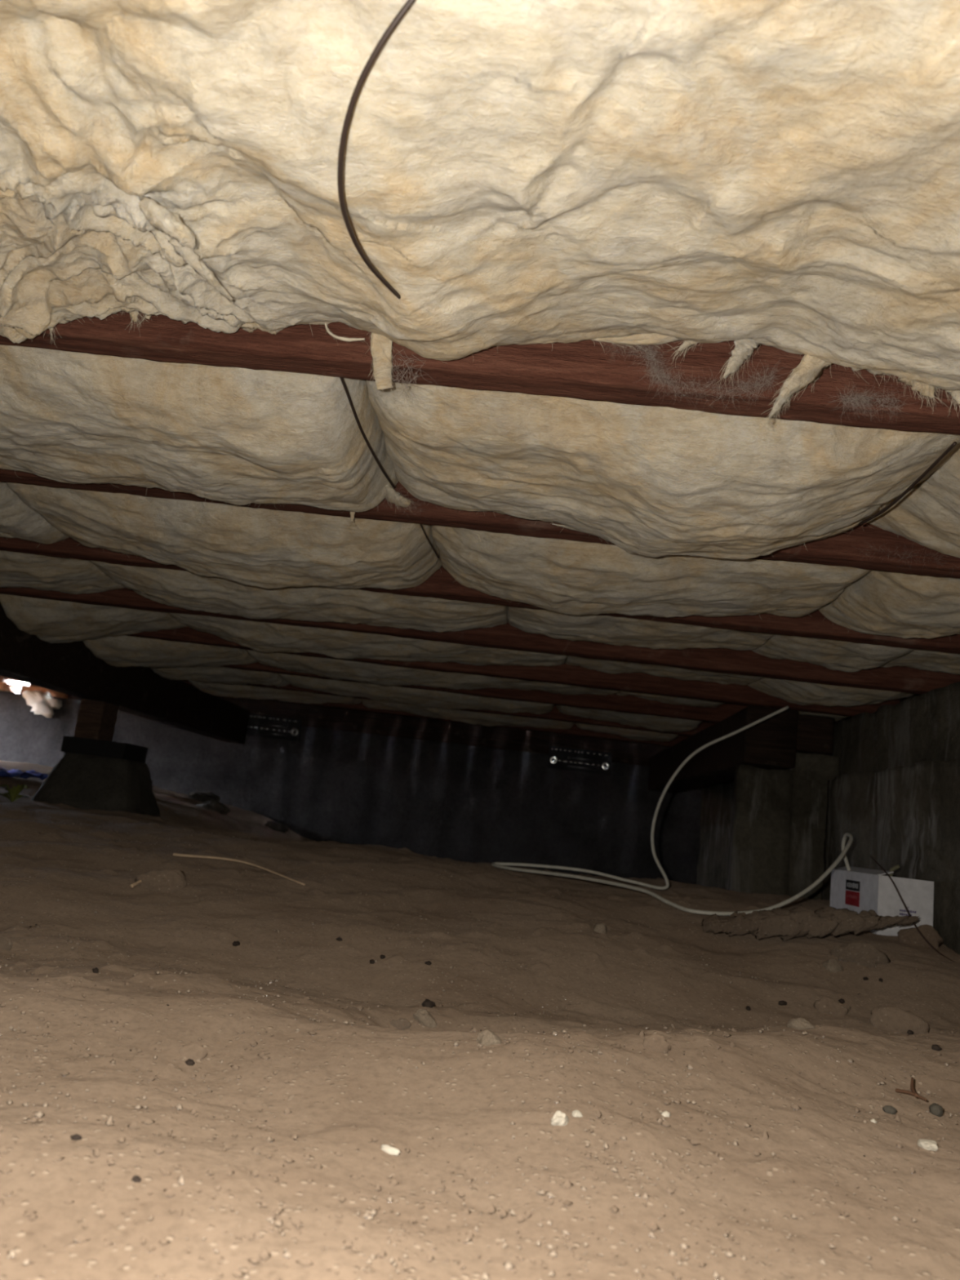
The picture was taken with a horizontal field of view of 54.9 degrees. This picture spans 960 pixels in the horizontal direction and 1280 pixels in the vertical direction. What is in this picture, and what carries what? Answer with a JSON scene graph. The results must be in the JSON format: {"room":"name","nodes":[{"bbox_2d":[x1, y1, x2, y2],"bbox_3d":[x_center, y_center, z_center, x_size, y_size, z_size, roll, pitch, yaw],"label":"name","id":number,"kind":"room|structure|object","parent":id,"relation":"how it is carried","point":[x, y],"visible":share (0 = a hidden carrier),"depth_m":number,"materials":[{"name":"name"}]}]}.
{"room":"building cavity","nodes":[
{"label":"building cavity","id":0,"kind":"room"},
{"bbox_2d":[0,690,702,884],"bbox_3d":[-0.795,0.852,4.653,4.550,0.795,0.168,6,-11,3],"label":"wall","id":1,"kind":"structure","parent":0,"point":[455,802],"depth_m":4.57,"materials":[{"name":"grey concrete"}]},
{"bbox_2d":[0,675,8,682],"bbox_3d":[-2.792,0.174,4.978,0.500,0.253,0.048,6,-11,3],"label":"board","id":2,"kind":"object","parent":1,"relation":"attached to","point":[2,677],"visible":0.07,"depth_m":4.94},
{"bbox_2d":[0,681,16,692],"bbox_3d":[-2.701,0.226,4.837,0.508,0.047,0.103,6,-11,3],"label":"plate","id":3,"kind":"object","parent":1,"relation":"on","point":[4,686],"visible":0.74,"depth_m":4.79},
{"bbox_2d":[22,689,62,717],"bbox_3d":[-2.232,0.325,4.707,0.222,0.135,0.044,6,-11,3],"label":"scrap","id":4,"kind":"object","parent":1,"relation":"attached to","point":[42,703],"visible":1,"depth_m":4.70,"materials":[{"name":"beige fabric"}]},
{"bbox_2d":[19,684,67,698],"bbox_3d":[-2.245,0.276,4.809,0.252,0.047,0.104,6,-11,3],"label":"plate","id":5,"kind":"object","parent":1,"relation":"on","point":[24,687],"visible":0.43,"depth_m":4.76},
{"bbox_2d":[246,713,302,741],"bbox_3d":[-1.057,0.438,4.653,0.310,0.110,0.020,6,-11,3],"label":"air vent","id":6,"kind":"object","parent":1,"relation":"in","point":[260,726],"visible":0.84,"depth_m":4.65,"materials":[{"name":"metal"}]},
{"bbox_2d":[290,728,297,735],"bbox_3d":[-0.931,0.462,4.635,0.039,0.039,0.003,6,-11,3],"label":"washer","id":7,"kind":"object","parent":6,"relation":"in","point":[294,731],"depth_m":4.64,"materials":[{"name":"metal"}]},
{"bbox_2d":[29,684,670,757],"bbox_3d":[-0.428,0.432,4.835,3.975,0.254,0.049,6,-11,3],"label":"beam","id":8,"kind":"structure","parent":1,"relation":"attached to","point":[338,714],"depth_m":4.80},
{"bbox_2d":[4,676,23,682],"bbox_3d":[-2.465,0.155,4.970,0.143,0.142,0.048,6,-11,3],"label":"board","id":9,"kind":"object","parent":8,"relation":"attached to","point":[5,677],"visible":0.21,"depth_m":4.94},
{"bbox_2d":[249,711,549,754],"bbox_3d":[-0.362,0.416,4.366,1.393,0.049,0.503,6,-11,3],"label":"plate","id":10,"kind":"object","parent":1,"relation":"on","point":[453,739],"depth_m":4.64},
{"bbox_2d":[546,746,612,775],"bbox_3d":[0.493,0.596,4.562,0.310,0.110,0.020,6,-11,3],"label":"air vent","id":11,"kind":"object","parent":1,"relation":"in","point":[559,757],"visible":1,"depth_m":4.56,"materials":[{"name":"metal"}]},
{"bbox_2d":[550,755,557,764],"bbox_3d":[0.364,0.592,4.559,0.039,0.039,0.003,6,-11,3],"label":"washer","id":12,"kind":"object","parent":11,"relation":"in","point":[553,759],"depth_m":4.56,"materials":[{"name":"metal"}]},
{"bbox_2d":[601,761,609,769],"bbox_3d":[0.618,0.620,4.544,0.039,0.039,0.003,6,-11,3],"label":"washer","id":13,"kind":"object","parent":11,"relation":"in","point":[605,765],"depth_m":4.54,"materials":[{"name":"metal"}]},
{"bbox_2d":[0,760,959,1279],"bbox_3d":[-1.000,0.316,1.618,5.090,0.283,6.120,6,-11,3],"label":"floor","id":14,"kind":"structure","parent":0,"point":[364,1093],"depth_m":0.72,"materials":[{"name":"soil"}]},
{"bbox_2d":[0,936,12,950],"bbox_3d":[-0.583,0.371,1.120,0.027,0.023,0.024,14,-13,-31],"label":"pebble","id":15,"kind":"object","parent":14,"relation":"on","point":[6,943],"visible":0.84,"depth_m":1.11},
{"bbox_2d":[0,784,30,802],"bbox_3d":[-1.442,0.473,2.862,0.091,0.058,0.090,10,-12,-14],"label":"weed","id":16,"kind":"object","parent":14,"relation":"on","point":[13,794],"visible":1,"depth_m":2.85,"materials":[{"name":"green plant"}]},
{"bbox_2d":[0,767,48,780],"bbox_3d":[-1.838,0.515,3.590,0.337,0.043,0.232,6,-11,3],"label":"scrap","id":17,"kind":"object","parent":14,"relation":"on","point":[3,772],"visible":0.91,"depth_m":3.52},
{"bbox_2d":[70,1133,81,1140],"bbox_3d":[-0.219,0.270,0.502,0.007,0.003,0.003,6,-11,3],"label":"dropping","id":18,"kind":"object","parent":14,"relation":"on","point":[76,1136],"visible":1,"depth_m":0.50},
{"bbox_2d":[31,698,159,817],"bbox_3d":[-1.268,0.413,3.130,0.373,0.389,0.376,6,-11,3],"label":"pier","id":19,"kind":"object","parent":14,"relation":"on","point":[95,771],"visible":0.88,"depth_m":3.02,"materials":[{"name":"concrete"}]},
{"bbox_2d":[0,602,249,744],"bbox_3d":[-1.333,-0.154,1.762,0.115,0.173,5.890,6,-11,3],"label":"bearer","id":20,"kind":"object","parent":19,"relation":"on","point":[70,668],"visible":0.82,"depth_m":3.12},
{"bbox_2d":[0,311,959,435],"bbox_3d":[-0.937,-0.428,0.973,4.130,0.155,0.049,6,-11,3],"label":"joist","id":21,"kind":"object","parent":20,"relation":"on","point":[583,370],"visible":0.38,"depth_m":0.89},
{"bbox_2d":[0,344,398,528],"bbox_3d":[-0.583,-0.309,1.165,0.925,0.202,0.402,6,-11,3],"label":"insulation batt","id":22,"kind":"object","parent":21,"relation":"attached to","point":[237,436],"visible":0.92,"depth_m":1.02,"materials":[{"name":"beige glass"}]},
{"bbox_2d":[339,377,395,487],"bbox_3d":[-0.130,-0.234,1.080,0.007,0.014,0.289,6,-11,7],"label":"wire","id":23,"kind":"object","parent":21,"relation":"attached to","point":[342,380],"visible":1,"depth_m":1.05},
{"bbox_2d":[0,0,959,430],"bbox_3d":[-0.053,-0.341,0.652,1.474,0.212,0.515,6,-11,3],"label":"insulation batt","id":24,"kind":"object","parent":21,"relation":"attached to","point":[783,175],"visible":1,"depth_m":0.58,"materials":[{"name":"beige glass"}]},
{"bbox_2d":[337,0,416,298],"bbox_3d":[-0.058,-0.283,0.592,0.056,0.055,0.323,8,-11,-5],"label":"wire","id":25,"kind":"object","parent":24,"relation":"hanging from","point":[409,3],"visible":0.93,"depth_m":0.51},
{"bbox_2d":[379,342,431,409],"bbox_3d":[-0.068,-0.240,0.853,0.056,0.066,0.048,6,-11,3],"label":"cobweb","id":26,"kind":"object","parent":24,"relation":"hanging from","point":[397,373],"visible":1,"depth_m":0.85,"materials":[{"name":"grey"}]},
{"bbox_2d":[365,380,959,561],"bbox_3d":[0.190,-0.222,1.119,0.687,0.206,0.415,6,-11,3],"label":"insulation batt","id":27,"kind":"object","parent":21,"relation":"attached to","point":[646,481],"visible":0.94,"depth_m":0.99,"materials":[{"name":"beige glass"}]},
{"bbox_2d":[382,481,436,522],"bbox_3d":[-0.105,-0.197,1.300,0.119,0.058,0.047,16,-14,-38],"label":"fibre wisp","id":28,"kind":"object","parent":27,"relation":"attached to","point":[388,482],"visible":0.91,"depth_m":1.30,"materials":[{"name":"brown"}]},
{"bbox_2d":[596,342,784,409],"bbox_3d":[0.197,-0.249,0.859,0.184,0.084,0.043,6,-11,3],"label":"fibre wisp","id":29,"kind":"object","parent":21,"relation":"attached to","point":[648,357],"visible":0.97,"depth_m":0.85,"materials":[{"name":"brown"}]},
{"bbox_2d":[828,374,915,425],"bbox_3d":[0.358,-0.219,0.844,0.083,0.045,0.038,5,-11,8],"label":"fibre wisp","id":30,"kind":"object","parent":21,"relation":"attached to","point":[850,396],"visible":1,"depth_m":0.84,"materials":[{"name":"brown"}]},
{"bbox_2d":[858,441,956,524],"bbox_3d":[0.472,-0.168,1.028,0.010,0.010,0.258,6,-11,3],"label":"wire","id":31,"kind":"object","parent":21,"relation":"attached to","point":[954,443],"visible":1,"depth_m":1.00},
{"bbox_2d":[866,448,959,558],"bbox_3d":[0.800,-0.176,1.085,0.550,0.165,0.402,6,-11,3],"label":"insulation batt","id":32,"kind":"object","parent":21,"relation":"attached to","point":[927,515],"visible":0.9,"depth_m":1.15,"materials":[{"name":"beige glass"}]},
{"bbox_2d":[0,586,959,694],"bbox_3d":[-0.887,-0.159,2.295,4.130,0.155,0.049,6,-11,3],"label":"joist","id":33,"kind":"object","parent":20,"relation":"on","point":[894,678],"visible":0.36,"depth_m":2.19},
{"bbox_2d":[0,593,187,643],"bbox_3d":[-1.032,-0.090,2.516,0.399,0.210,0.402,6,-11,3],"label":"insulation batt","id":34,"kind":"object","parent":33,"relation":"attached to","point":[52,621],"visible":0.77,"depth_m":2.41,"materials":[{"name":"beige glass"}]},
{"bbox_2d":[167,612,567,666],"bbox_3d":[-0.299,-0.030,2.476,1.068,0.171,0.402,6,-11,3],"label":"insulation batt","id":35,"kind":"object","parent":33,"relation":"attached to","point":[262,637],"visible":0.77,"depth_m":2.39,"materials":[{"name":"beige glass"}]},
{"bbox_2d":[564,655,763,684],"bbox_3d":[0.488,0.029,2.434,0.506,0.115,0.402,6,-11,3],"label":"insulation batt","id":36,"kind":"object","parent":33,"relation":"attached to","point":[613,667],"visible":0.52,"depth_m":2.46,"materials":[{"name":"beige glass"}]},
{"bbox_2d":[746,676,915,706],"bbox_3d":[0.932,0.094,2.404,0.387,0.149,0.402,6,-11,3],"label":"insulation batt","id":37,"kind":"object","parent":33,"relation":"attached to","point":[802,693],"visible":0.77,"depth_m":2.36,"materials":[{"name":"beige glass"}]},
{"bbox_2d":[0,468,959,578],"bbox_3d":[-0.920,-0.339,1.414,4.130,0.154,0.049,6,-11,3],"label":"joist","id":38,"kind":"object","parent":20,"relation":"on","point":[839,549],"visible":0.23,"depth_m":1.32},
{"bbox_2d":[5,482,441,589],"bbox_3d":[-0.424,-0.201,1.597,0.697,0.206,0.402,6,-11,3],"label":"insulation batt","id":39,"kind":"object","parent":38,"relation":"attached to","point":[262,548],"visible":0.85,"depth_m":1.47,"materials":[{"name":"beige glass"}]},
{"bbox_2d":[420,524,439,558],"bbox_3d":[-0.078,-0.153,1.439,0.003,0.014,0.129,5,-11,11],"label":"wire","id":40,"kind":"object","parent":38,"relation":"attached to","point":[429,542],"visible":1,"depth_m":1.44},
{"bbox_2d":[431,524,871,617],"bbox_3d":[0.268,-0.134,1.557,0.690,0.189,0.402,6,-11,3],"label":"insulation batt","id":41,"kind":"object","parent":38,"relation":"attached to","point":[565,576],"visible":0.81,"depth_m":1.46,"materials":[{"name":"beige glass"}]},
{"bbox_2d":[817,569,959,638],"bbox_3d":[0.850,-0.082,1.524,0.483,0.166,0.402,6,-11,3],"label":"insulation batt","id":42,"kind":"object","parent":38,"relation":"attached to","point":[879,602],"visible":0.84,"depth_m":1.48,"materials":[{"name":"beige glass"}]},
{"bbox_2d":[0,537,959,653],"bbox_3d":[-0.904,-0.249,1.854,4.130,0.154,0.049,6,-11,3],"label":"joist","id":43,"kind":"object","parent":20,"relation":"on","point":[439,584],"visible":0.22,"depth_m":1.76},
{"bbox_2d":[0,481,69,543],"bbox_3d":[-0.935,-0.281,1.632,0.335,0.158,0.402,6,-11,3],"label":"insulation batt","id":44,"kind":"object","parent":43,"relation":"attached to","point":[17,519],"visible":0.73,"depth_m":1.63,"materials":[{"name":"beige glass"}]},
{"bbox_2d":[0,550,124,594],"bbox_3d":[-1.038,-0.201,2.080,0.416,0.165,0.402,6,-11,3],"label":"insulation batt","id":45,"kind":"object","parent":43,"relation":"attached to","point":[17,570],"visible":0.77,"depth_m":2.02,"materials":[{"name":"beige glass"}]},
{"bbox_2d":[88,560,508,632],"bbox_3d":[-0.385,-0.126,2.039,0.895,0.173,0.402,6,-11,3],"label":"insulation batt","id":46,"kind":"object","parent":43,"relation":"attached to","point":[185,589],"visible":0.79,"depth_m":1.94,"materials":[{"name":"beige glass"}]},
{"bbox_2d":[507,605,774,650],"bbox_3d":[0.343,-0.064,1.999,0.561,0.136,0.402,6,-11,3],"label":"insulation batt","id":47,"kind":"object","parent":43,"relation":"attached to","point":[607,629],"visible":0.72,"depth_m":1.97,"materials":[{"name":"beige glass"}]},
{"bbox_2d":[751,634,915,672],"bbox_3d":[0.757,-0.019,1.974,0.268,0.136,0.402,6,-11,3],"label":"insulation batt","id":48,"kind":"object","parent":43,"relation":"attached to","point":[833,655],"visible":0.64,"depth_m":1.94,"materials":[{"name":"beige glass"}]},
{"bbox_2d":[880,648,959,675],"bbox_3d":[1.002,-0.005,1.962,0.217,0.111,0.402,6,-11,3],"label":"insulation batt","id":49,"kind":"object","parent":43,"relation":"attached to","point":[924,660],"visible":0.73,"depth_m":2.00,"materials":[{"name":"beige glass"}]},
{"bbox_2d":[124,626,900,716],"bbox_3d":[-0.870,-0.070,2.736,4.130,0.154,0.049,6,-11,3],"label":"joist","id":50,"kind":"object","parent":20,"relation":"on","point":[574,675],"visible":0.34,"depth_m":2.63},
{"bbox_2d":[616,690,725,707],"bbox_3d":[0.608,0.131,2.868,0.331,0.116,0.402,6,-11,3],"label":"insulation batt","id":51,"kind":"object","parent":50,"relation":"attached to","point":[664,699],"visible":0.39,"depth_m":2.89,"materials":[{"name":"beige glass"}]},
{"bbox_2d":[767,706,848,721],"bbox_3d":[1.038,0.181,2.842,0.219,0.123,0.402,6,-11,3],"label":"insulation batt","id":52,"kind":"object","parent":50,"relation":"attached to","point":[837,717],"visible":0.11,"depth_m":2.77,"materials":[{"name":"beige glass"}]},
{"bbox_2d":[92,967,98,973],"bbox_3d":[-0.396,0.341,0.952,0.008,0.006,0.008,6,-11,3],"label":"dropping","id":53,"kind":"object","parent":14,"relation":"on","point":[95,970],"visible":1,"depth_m":0.95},
{"bbox_2d":[129,880,142,888],"bbox_3d":[-0.580,0.414,1.587,0.006,0.021,0.067,5,-11,11],"label":"straw","id":54,"kind":"object","parent":14,"relation":"on","point":[139,882],"visible":0.6,"depth_m":1.56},
{"bbox_2d":[131,1175,141,1182],"bbox_3d":[-0.170,0.267,0.457,0.005,0.004,0.004,6,-11,3],"label":"dropping","id":55,"kind":"object","parent":14,"relation":"on","point":[136,1179],"visible":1,"depth_m":0.46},
{"bbox_2d":[134,868,186,892],"bbox_3d":[-0.551,0.418,1.595,0.086,0.050,0.068,9,-11,-12],"label":"clod","id":56,"kind":"object","parent":14,"relation":"on","point":[172,880],"visible":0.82,"depth_m":1.58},
{"bbox_2d":[185,1058,195,1066],"bbox_3d":[-0.217,0.317,0.691,0.007,0.005,0.006,-2,-14,38],"label":"dropping","id":57,"kind":"object","parent":14,"relation":"on","point":[189,1062],"visible":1,"depth_m":0.69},
{"bbox_2d":[178,1042,207,1060],"bbox_3d":[-0.220,0.317,0.708,0.022,0.015,0.016,10,-12,-15],"label":"clod","id":58,"kind":"object","parent":14,"relation":"on","point":[196,1051],"visible":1,"depth_m":0.70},
{"bbox_2d":[187,791,220,802],"bbox_3d":[-1.284,0.743,4.291,0.142,0.078,0.117,6,-11,3],"label":"rubble stone","id":59,"kind":"object","parent":14,"relation":"on","point":[203,797],"visible":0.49,"depth_m":4.25,"materials":[{"name":"stone"}]},
{"bbox_2d":[195,800,230,814],"bbox_3d":[-1.157,0.728,3.976,0.150,0.079,0.103,6,-11,3],"label":"rubble stone","id":60,"kind":"object","parent":14,"relation":"on","point":[220,807],"visible":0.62,"depth_m":3.96,"materials":[{"name":"stone"}]},
{"bbox_2d":[231,941,239,946],"bbox_3d":[-0.344,0.429,1.304,0.008,0.008,0.016,-1,-13,34],"label":"dropping","id":61,"kind":"object","parent":14,"relation":"on","point":[235,943],"visible":1,"depth_m":1.30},
{"bbox_2d":[173,853,305,885],"bbox_3d":[-0.459,0.448,1.810,0.280,0.027,0.080,5,-11,12],"label":"straw","id":62,"kind":"object","parent":14,"relation":"on","point":[174,854],"visible":1,"depth_m":1.83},
{"bbox_2d":[265,820,288,833],"bbox_3d":[-0.944,0.873,4.296,0.106,0.058,0.088,6,-11,3],"label":"rubble stone","id":63,"kind":"object","parent":14,"relation":"on","point":[273,825],"visible":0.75,"depth_m":4.27,"materials":[{"name":"stone"}]},
{"bbox_2d":[380,1144,399,1155],"bbox_3d":[-0.054,0.304,0.550,0.013,0.006,0.005,1,-13,28],"label":"chip","id":64,"kind":"object","parent":14,"relation":"on","point":[389,1149],"visible":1,"depth_m":0.55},
{"bbox_2d":[390,1018,410,1030],"bbox_3d":[-0.087,0.421,1.011,0.020,0.013,0.017,0,-13,32],"label":"clod","id":65,"kind":"object","parent":14,"relation":"on","point":[401,1024],"visible":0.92,"depth_m":1.01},
{"bbox_2d":[412,1008,437,1027],"bbox_3d":[-0.061,0.418,1.022,0.026,0.018,0.017,-3,-15,42],"label":"pebble","id":66,"kind":"object","parent":14,"relation":"on","point":[423,1016],"visible":1,"depth_m":1.02,"materials":[{"name":"stone"}]},
{"bbox_2d":[422,998,435,1008],"bbox_3d":[-0.061,0.429,1.087,0.014,0.014,0.015,0,-13,31],"label":"dropping","id":67,"kind":"object","parent":14,"relation":"on","point":[428,1003],"visible":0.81,"depth_m":1.08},
{"bbox_2d":[0,803,959,1279],"bbox_3d":[-0.334,0.392,1.300,2.411,0.148,2.188,6,-11,3],"label":"loose grit","id":68,"kind":"object","parent":14,"relation":"on","point":[169,1193],"visible":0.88,"depth_m":0.54,"materials":[{"name":"stone"}]},
{"bbox_2d":[476,1029,501,1045],"bbox_3d":[0.007,0.330,0.760,0.020,0.018,0.012,10,-12,-16],"label":"pebble","id":69,"kind":"object","parent":14,"relation":"on","point":[486,1037],"visible":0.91,"depth_m":0.76,"materials":[{"name":"stone"}]},
{"bbox_2d":[551,1110,568,1125],"bbox_3d":[0.052,0.312,0.601,0.012,0.011,0.012,6,-11,3],"label":"chip","id":70,"kind":"object","parent":14,"relation":"on","point":[559,1118],"visible":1,"depth_m":0.60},
{"bbox_2d":[572,1110,582,1117],"bbox_3d":[0.064,0.316,0.614,0.006,0.006,0.006,11,-12,-21],"label":"pebble","id":71,"kind":"object","parent":14,"relation":"on","point":[575,1113],"visible":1,"depth_m":0.61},
{"bbox_2d":[593,923,606,933],"bbox_3d":[0.210,0.506,1.617,0.023,0.022,0.018,6,-11,3],"label":"clod","id":72,"kind":"object","parent":14,"relation":"on","point":[601,928],"visible":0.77,"depth_m":1.61,"materials":[{"name":"soil"}]},
{"bbox_2d":[642,1033,671,1053],"bbox_3d":[0.152,0.348,0.794,0.024,0.018,0.022,6,-11,3],"label":"clod","id":73,"kind":"object","parent":14,"relation":"on","point":[655,1042],"visible":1,"depth_m":0.79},
{"bbox_2d":[661,1111,670,1117],"bbox_3d":[0.131,0.334,0.651,0.006,0.005,0.006,6,-11,3],"label":"pebble","id":74,"kind":"object","parent":14,"relation":"on","point":[665,1113],"visible":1,"depth_m":0.65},
{"bbox_2d":[491,706,853,915],"bbox_3d":[0.453,0.331,2.091,0.767,0.516,0.509,8,-11,-3],"label":"electrical cable","id":75,"kind":"object","parent":14,"relation":"on","point":[844,849],"visible":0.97,"depth_m":2.16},
{"bbox_2d":[777,1000,786,1005],"bbox_3d":[0.444,0.533,1.357,0.014,0.008,0.008,6,-11,3],"label":"dropping","id":76,"kind":"object","parent":14,"relation":"on","point":[780,1002],"visible":1,"depth_m":1.35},
{"bbox_2d":[786,1017,815,1030],"bbox_3d":[0.353,0.423,1.012,0.030,0.017,0.015,6,-11,3],"label":"pebble","id":77,"kind":"object","parent":14,"relation":"on","point":[800,1024],"visible":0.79,"depth_m":1.01,"materials":[{"name":"stone"}]},
{"bbox_2d":[701,905,919,941],"bbox_3d":[0.619,0.534,1.738,0.396,0.081,0.194,6,-11,3],"label":"crust","id":78,"kind":"object","parent":14,"relation":"on","point":[800,921],"visible":1,"depth_m":1.69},
{"bbox_2d":[813,996,850,1015],"bbox_3d":[0.512,0.537,1.345,0.050,0.032,0.035,3,-12,19],"label":"clod","id":79,"kind":"object","parent":14,"relation":"on","point":[826,1005],"visible":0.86,"depth_m":1.33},
{"bbox_2d":[822,959,843,972],"bbox_3d":[0.591,0.547,1.551,0.029,0.024,0.026,10,-12,-15],"label":"pebble","id":80,"kind":"object","parent":14,"relation":"on","point":[831,965],"visible":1,"depth_m":1.54,"materials":[{"name":"stone"}]},
{"bbox_2d":[829,941,890,967],"bbox_3d":[0.658,0.546,1.600,0.088,0.049,0.077,10,-12,-14],"label":"clod","id":81,"kind":"object","parent":14,"relation":"on","point":[864,953],"visible":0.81,"depth_m":1.58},
{"bbox_2d":[830,864,933,936],"bbox_3d":[0.858,0.552,1.990,0.116,0.142,0.272,6,-11,3],"label":"cardboard box","id":82,"kind":"object","parent":14,"relation":"on","point":[857,890],"visible":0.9,"depth_m":1.86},
{"bbox_2d":[882,1105,897,1114],"bbox_3d":[0.338,0.388,0.761,0.011,0.007,0.007,6,-11,3],"label":"dropping","id":83,"kind":"object","parent":14,"relation":"on","point":[890,1109],"visible":1,"depth_m":0.76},
{"bbox_2d":[869,1005,929,1034],"bbox_3d":[0.578,0.530,1.273,0.075,0.047,0.059,6,-11,3],"label":"clod","id":84,"kind":"object","parent":14,"relation":"on","point":[892,1019],"visible":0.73,"depth_m":1.26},
{"bbox_2d":[895,1076,927,1101],"bbox_3d":[0.377,0.393,0.810,0.020,0.012,0.033,6,-11,3],"label":"twig","id":85,"kind":"object","parent":14,"relation":"on","point":[913,1091],"visible":1,"depth_m":0.81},
{"bbox_2d":[869,855,955,962],"bbox_3d":[0.851,0.524,1.810,0.060,0.186,0.306,11,-12,-19],"label":"wire","id":86,"kind":"object","parent":14,"relation":"on","point":[874,860],"visible":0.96,"depth_m":1.80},
{"bbox_2d":[897,924,942,949],"bbox_3d":[0.858,0.583,1.796,0.083,0.061,0.064,6,-11,3],"label":"clod","id":87,"kind":"object","parent":14,"relation":"on","point":[908,935],"visible":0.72,"depth_m":1.78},
{"bbox_2d":[917,1138,937,1151],"bbox_3d":[0.331,0.373,0.683,0.013,0.008,0.012,3,-12,20],"label":"pebble","id":88,"kind":"object","parent":14,"relation":"on","point":[928,1144],"visible":1,"depth_m":0.68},
{"bbox_2d":[928,1102,943,1116],"bbox_3d":[0.384,0.396,0.777,0.011,0.011,0.011,6,-11,3],"label":"pellet","id":89,"kind":"object","parent":14,"relation":"on","point":[935,1108],"visible":1,"depth_m":0.77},
{"bbox_2d":[931,1044,942,1050],"bbox_3d":[0.479,0.428,0.969,0.009,0.006,0.007,6,-11,3],"label":"dropping","id":90,"kind":"object","parent":14,"relation":"on","point":[936,1047],"visible":1,"depth_m":0.97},
{"bbox_2d":[727,764,794,895],"bbox_3d":[0.785,0.699,2.611,0.153,0.675,0.069,6,-11,3],"label":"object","id":91,"kind":"structure","parent":0,"point":[761,834],"depth_m":2.62,"materials":[{"name":"wood"}]},
{"bbox_2d":[786,752,838,899],"bbox_3d":[0.928,0.698,2.657,0.125,0.729,0.198,6,-11,3],"label":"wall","id":92,"kind":"structure","parent":0,"point":[812,771],"depth_m":2.60,"materials":[{"name":"wood"}]},
{"bbox_2d":[647,705,798,793],"bbox_3d":[0.860,0.468,3.564,0.144,0.166,1.950,6,-11,3],"label":"bearer","id":93,"kind":"object","parent":92,"relation":"on","point":[771,744],"visible":0.89,"depth_m":2.84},
{"bbox_2d":[181,680,689,746],"bbox_3d":[-0.820,0.200,4.058,4.130,0.153,0.048,6,-11,3],"label":"joist","id":94,"kind":"object","parent":93,"relation":"on","point":[575,730],"visible":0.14,"depth_m":3.96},
{"bbox_2d":[187,680,361,704],"bbox_3d":[-0.839,0.176,3.833,0.683,0.172,0.402,6,-11,3],"label":"insulation batt","id":95,"kind":"object","parent":94,"relation":"attached to","point":[215,689],"visible":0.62,"depth_m":3.75,"materials":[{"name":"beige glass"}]},
{"bbox_2d":[360,698,574,728],"bbox_3d":[-0.051,0.258,3.787,0.897,0.165,0.402,6,-11,3],"label":"insulation batt","id":96,"kind":"object","parent":94,"relation":"attached to","point":[486,719],"visible":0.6,"depth_m":3.70,"materials":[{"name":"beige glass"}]},
{"bbox_2d":[240,684,715,736],"bbox_3d":[-0.837,0.110,3.617,4.130,0.154,0.049,6,-11,3],"label":"joist","id":97,"kind":"object","parent":93,"relation":"on","point":[554,714],"visible":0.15,"depth_m":3.52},
{"bbox_2d":[575,722,678,741],"bbox_3d":[0.601,0.321,3.749,0.409,0.148,0.402,6,-11,3],"label":"insulation batt","id":98,"kind":"object","parent":97,"relation":"attached to","point":[631,734],"visible":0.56,"depth_m":3.68,"materials":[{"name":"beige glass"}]},
{"bbox_2d":[217,662,844,723],"bbox_3d":[-0.853,0.020,3.176,4.130,0.154,0.049,6,-11,3],"label":"joist","id":99,"kind":"object","parent":93,"relation":"on","point":[628,704],"visible":0.26,"depth_m":3.07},
{"bbox_2d":[277,673,555,714],"bbox_3d":[-0.217,0.154,3.355,0.997,0.168,0.402,6,-11,3],"label":"insulation batt","id":100,"kind":"object","parent":99,"relation":"attached to","point":[418,697],"visible":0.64,"depth_m":3.25,"materials":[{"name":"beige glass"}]},
{"bbox_2d":[245,649,619,695],"bbox_3d":[-0.140,0.073,2.909,1.164,0.165,0.402,6,-11,3],"label":"insulation batt","id":101,"kind":"object","parent":99,"relation":"attached to","point":[340,669],"visible":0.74,"depth_m":2.83,"materials":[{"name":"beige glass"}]},
{"bbox_2d":[555,704,702,732],"bbox_3d":[0.534,0.229,3.311,0.509,0.155,0.402,6,-11,3],"label":"insulation batt","id":102,"kind":"object","parent":99,"relation":"attached to","point":[649,722],"visible":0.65,"depth_m":3.25,"materials":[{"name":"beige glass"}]},
{"bbox_2d":[795,714,834,755],"bbox_3d":[0.963,0.282,2.714,0.110,0.106,0.123,6,-11,3],"label":"block","id":103,"kind":"object","parent":92,"relation":"on","point":[815,734],"visible":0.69,"depth_m":2.66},
{"bbox_2d":[696,681,959,955],"bbox_3d":[1.009,0.443,1.592,0.192,0.832,6.170,6,-11,3],"label":"wall","id":104,"kind":"structure","parent":0,"point":[908,817],"depth_m":2.16,"materials":[{"name":"wood"}]},
{"bbox_2d":[844,693,920,719],"bbox_3d":[1.181,-0.020,1.578,0.049,0.255,6.370,6,-11,3],"label":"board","id":105,"kind":"object","parent":104,"relation":"attached to","point":[916,695],"visible":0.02,"depth_m":2.62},
{"bbox_3d":[-0.937,-0.359,1.763,4.350,0.020,6.500,6,-11,3],"label":"ceiling","id":106,"kind":"structure","parent":0,"visible":0},
{"bbox_2d":[82,635,257,667],"bbox_3d":[-0.968,0.002,2.955,0.494,0.205,0.402,6,-11,3],"label":"insulation batt","id":107,"kind":"object","parent":106,"relation":"attached to","point":[123,651],"visible":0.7,"depth_m":2.84,"materials":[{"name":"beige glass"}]},
{"bbox_2d":[150,666,289,686],"bbox_3d":[-0.955,0.078,3.398,0.483,0.178,0.402,6,-11,3],"label":"insulation batt","id":108,"kind":"object","parent":106,"relation":"attached to","point":[212,674],"visible":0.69,"depth_m":3.30,"materials":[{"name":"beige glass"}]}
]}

